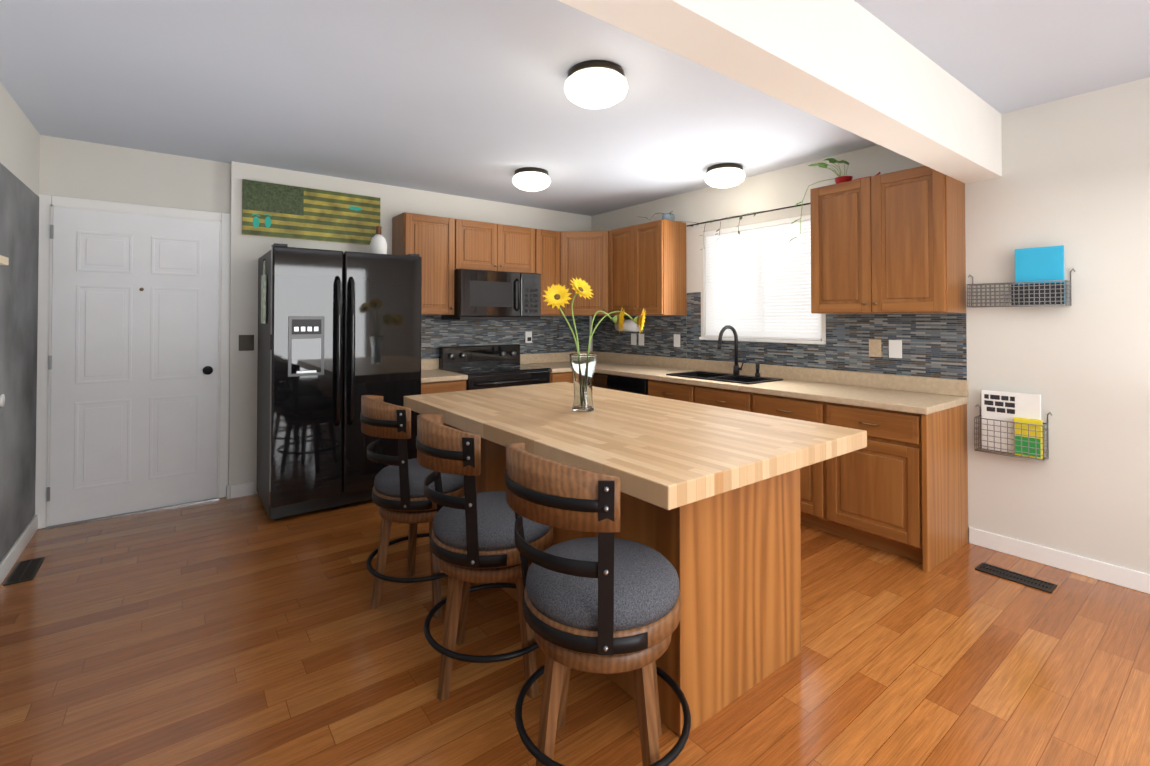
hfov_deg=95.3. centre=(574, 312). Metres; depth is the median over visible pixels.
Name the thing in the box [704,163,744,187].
ceiling light
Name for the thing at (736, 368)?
faucet
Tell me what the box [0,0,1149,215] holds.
ceiling
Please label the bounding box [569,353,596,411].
vase
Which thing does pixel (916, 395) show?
countertop
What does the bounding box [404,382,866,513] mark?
island countertop
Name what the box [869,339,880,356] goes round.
switch plate
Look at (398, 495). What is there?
stool
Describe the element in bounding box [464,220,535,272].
upper cabinet
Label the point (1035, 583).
floor vent
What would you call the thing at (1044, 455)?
hanging basket
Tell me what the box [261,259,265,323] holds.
bag
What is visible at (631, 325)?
paper towel
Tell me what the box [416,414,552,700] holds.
stool
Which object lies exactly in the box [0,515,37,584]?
baseboard
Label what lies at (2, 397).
switch plate
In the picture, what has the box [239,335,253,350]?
switch plate
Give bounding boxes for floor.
[0,494,1149,765]
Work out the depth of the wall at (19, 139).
2.96 m
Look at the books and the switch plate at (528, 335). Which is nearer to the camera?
the books
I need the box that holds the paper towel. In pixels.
[615,315,638,331]
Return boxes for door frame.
[34,194,230,528]
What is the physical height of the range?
1.092 m
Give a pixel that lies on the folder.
(1040, 264)
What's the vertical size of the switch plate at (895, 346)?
0.120 m
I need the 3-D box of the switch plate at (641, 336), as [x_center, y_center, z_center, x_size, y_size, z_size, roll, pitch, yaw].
[0.686,0.282,5.418,0.005,0.120,0.080,1,-1,-37]
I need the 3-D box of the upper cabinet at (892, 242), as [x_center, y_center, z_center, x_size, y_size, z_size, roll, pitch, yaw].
[1.995,-0.429,3.413,0.354,0.870,0.810,1,-1,-37]
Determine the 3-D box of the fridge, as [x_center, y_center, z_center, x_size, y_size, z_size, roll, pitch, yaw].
[-1.790,0.479,3.995,1.000,1.850,0.871,1,-1,-37]
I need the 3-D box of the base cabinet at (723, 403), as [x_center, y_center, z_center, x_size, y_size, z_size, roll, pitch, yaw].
[1.191,1.097,4.226,0.631,0.620,1.092,1,-1,-37]
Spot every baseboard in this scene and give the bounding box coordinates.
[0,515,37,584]
[969,527,1149,593]
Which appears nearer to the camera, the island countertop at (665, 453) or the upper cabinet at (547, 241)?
the island countertop at (665, 453)
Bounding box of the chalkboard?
[0,163,38,561]
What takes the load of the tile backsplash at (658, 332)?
attached to the wall at (1074, 179)
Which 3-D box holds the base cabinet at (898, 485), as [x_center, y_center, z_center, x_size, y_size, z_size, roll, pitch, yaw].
[1.939,0.974,3.241,0.631,0.840,0.632,1,-1,-37]
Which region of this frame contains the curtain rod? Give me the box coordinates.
[687,203,809,225]
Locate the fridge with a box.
[257,243,421,520]
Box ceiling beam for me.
[558,0,1001,182]
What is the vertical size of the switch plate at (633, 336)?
0.120 m
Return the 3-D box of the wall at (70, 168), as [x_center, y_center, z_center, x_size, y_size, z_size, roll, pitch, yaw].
[-1.676,0.139,4.790,4.500,2.550,0.190,1,-1,-37]
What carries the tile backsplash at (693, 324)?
attached to the wall at (1074, 179)
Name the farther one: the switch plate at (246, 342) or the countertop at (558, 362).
the countertop at (558, 362)
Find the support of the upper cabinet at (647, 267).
attached to the wall at (1074, 179)
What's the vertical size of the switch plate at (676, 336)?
0.120 m
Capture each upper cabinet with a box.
[392,212,463,314]
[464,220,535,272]
[536,229,559,315]
[550,231,626,315]
[608,219,686,314]
[810,166,965,313]
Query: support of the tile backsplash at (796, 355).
attached to the wall at (1074, 179)
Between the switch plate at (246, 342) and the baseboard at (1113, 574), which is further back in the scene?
the switch plate at (246, 342)
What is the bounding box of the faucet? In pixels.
[717,325,759,376]
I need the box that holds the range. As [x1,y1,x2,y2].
[439,344,550,389]
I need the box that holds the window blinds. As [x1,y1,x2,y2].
[704,214,821,339]
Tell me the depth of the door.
3.64 m
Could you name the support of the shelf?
attached to the chalkboard
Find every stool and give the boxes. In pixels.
[360,395,464,617]
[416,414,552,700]
[505,442,690,765]
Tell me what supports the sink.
in the countertop at (916, 395)
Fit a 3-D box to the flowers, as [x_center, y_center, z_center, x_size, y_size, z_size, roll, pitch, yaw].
[0.124,0.150,2.709,0.528,0.675,0.312,1,-1,-37]
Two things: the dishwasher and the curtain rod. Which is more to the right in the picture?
the curtain rod
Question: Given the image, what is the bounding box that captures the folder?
[1015,245,1064,303]
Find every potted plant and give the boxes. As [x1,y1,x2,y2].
[644,211,762,249]
[790,158,880,240]
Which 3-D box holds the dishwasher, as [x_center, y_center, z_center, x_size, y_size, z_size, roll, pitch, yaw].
[0.634,0.997,4.952,0.640,0.838,0.725,1,-1,-37]
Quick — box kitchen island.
[443,422,800,737]
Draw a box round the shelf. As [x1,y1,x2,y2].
[0,255,8,264]
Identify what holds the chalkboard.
attached to the wall at (19, 139)
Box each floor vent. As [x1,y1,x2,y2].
[3,557,44,585]
[975,562,1056,592]
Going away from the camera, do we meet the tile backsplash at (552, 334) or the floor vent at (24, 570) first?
the floor vent at (24, 570)
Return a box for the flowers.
[543,277,645,354]
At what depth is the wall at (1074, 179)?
2.85 m
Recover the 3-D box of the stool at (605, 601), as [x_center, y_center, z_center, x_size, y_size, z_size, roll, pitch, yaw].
[0.058,0.878,1.558,0.563,0.992,0.563,0,-1,8]
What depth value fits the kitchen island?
1.87 m
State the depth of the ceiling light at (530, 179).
4.16 m
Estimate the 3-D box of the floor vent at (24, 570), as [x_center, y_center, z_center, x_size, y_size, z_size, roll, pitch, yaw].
[-2.947,1.384,2.812,0.105,0.006,0.320,1,-1,-37]
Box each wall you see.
[0,82,39,562]
[40,135,591,498]
[592,77,1149,573]
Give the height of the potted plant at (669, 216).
0.401 m
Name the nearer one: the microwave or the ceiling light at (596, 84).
the ceiling light at (596, 84)
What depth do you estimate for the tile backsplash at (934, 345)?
3.46 m
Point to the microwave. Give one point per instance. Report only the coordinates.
(489, 295)
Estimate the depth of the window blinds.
4.32 m
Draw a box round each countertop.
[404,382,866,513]
[421,359,467,382]
[520,352,571,372]
[565,351,967,414]
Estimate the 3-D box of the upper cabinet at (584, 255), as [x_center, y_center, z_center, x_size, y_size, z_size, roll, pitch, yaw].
[0.125,-0.400,5.613,0.669,0.870,0.678,1,-1,-37]
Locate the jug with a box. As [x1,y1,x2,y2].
[370,226,386,253]
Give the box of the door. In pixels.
[47,207,219,525]
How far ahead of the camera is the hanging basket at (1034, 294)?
2.89 m
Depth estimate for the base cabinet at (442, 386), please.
4.32 m
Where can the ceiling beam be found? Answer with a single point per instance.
(854, 67)
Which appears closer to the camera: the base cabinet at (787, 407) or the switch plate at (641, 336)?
the base cabinet at (787, 407)
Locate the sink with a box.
[666,371,782,383]
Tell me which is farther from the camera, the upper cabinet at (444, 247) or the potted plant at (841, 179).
the upper cabinet at (444, 247)
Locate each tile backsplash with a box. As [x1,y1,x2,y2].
[421,315,589,358]
[593,315,686,357]
[687,292,700,359]
[701,340,825,368]
[826,313,966,379]
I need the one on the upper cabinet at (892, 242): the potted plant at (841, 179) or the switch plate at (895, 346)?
the potted plant at (841, 179)
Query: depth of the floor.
2.05 m
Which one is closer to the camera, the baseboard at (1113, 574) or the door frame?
the baseboard at (1113, 574)
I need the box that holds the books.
[981,390,1042,458]
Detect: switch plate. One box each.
[0,394,4,406]
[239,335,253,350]
[525,331,531,342]
[631,333,636,344]
[639,334,643,345]
[674,334,679,346]
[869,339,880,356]
[889,340,901,357]
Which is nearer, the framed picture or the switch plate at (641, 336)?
the framed picture
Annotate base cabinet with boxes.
[421,380,465,393]
[549,372,573,382]
[674,395,739,409]
[740,391,807,525]
[808,400,967,572]
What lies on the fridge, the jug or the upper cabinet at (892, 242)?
the jug
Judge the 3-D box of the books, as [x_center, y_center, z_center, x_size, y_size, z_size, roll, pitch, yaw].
[2.468,0.627,2.971,0.048,0.343,0.275,1,-1,-37]
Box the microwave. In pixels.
[441,269,540,319]
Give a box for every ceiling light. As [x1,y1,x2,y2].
[512,167,550,190]
[564,60,627,108]
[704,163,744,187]
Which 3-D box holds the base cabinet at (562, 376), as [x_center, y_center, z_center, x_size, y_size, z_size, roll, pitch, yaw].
[-0.261,1.001,5.333,0.385,0.840,0.631,1,-1,-37]
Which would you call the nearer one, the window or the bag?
the bag
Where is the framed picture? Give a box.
[242,179,379,244]
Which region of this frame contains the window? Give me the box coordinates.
[699,223,825,343]
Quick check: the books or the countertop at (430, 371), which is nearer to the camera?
the books
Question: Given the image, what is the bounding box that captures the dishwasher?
[593,372,647,394]
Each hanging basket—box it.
[967,269,1075,306]
[974,405,1051,461]

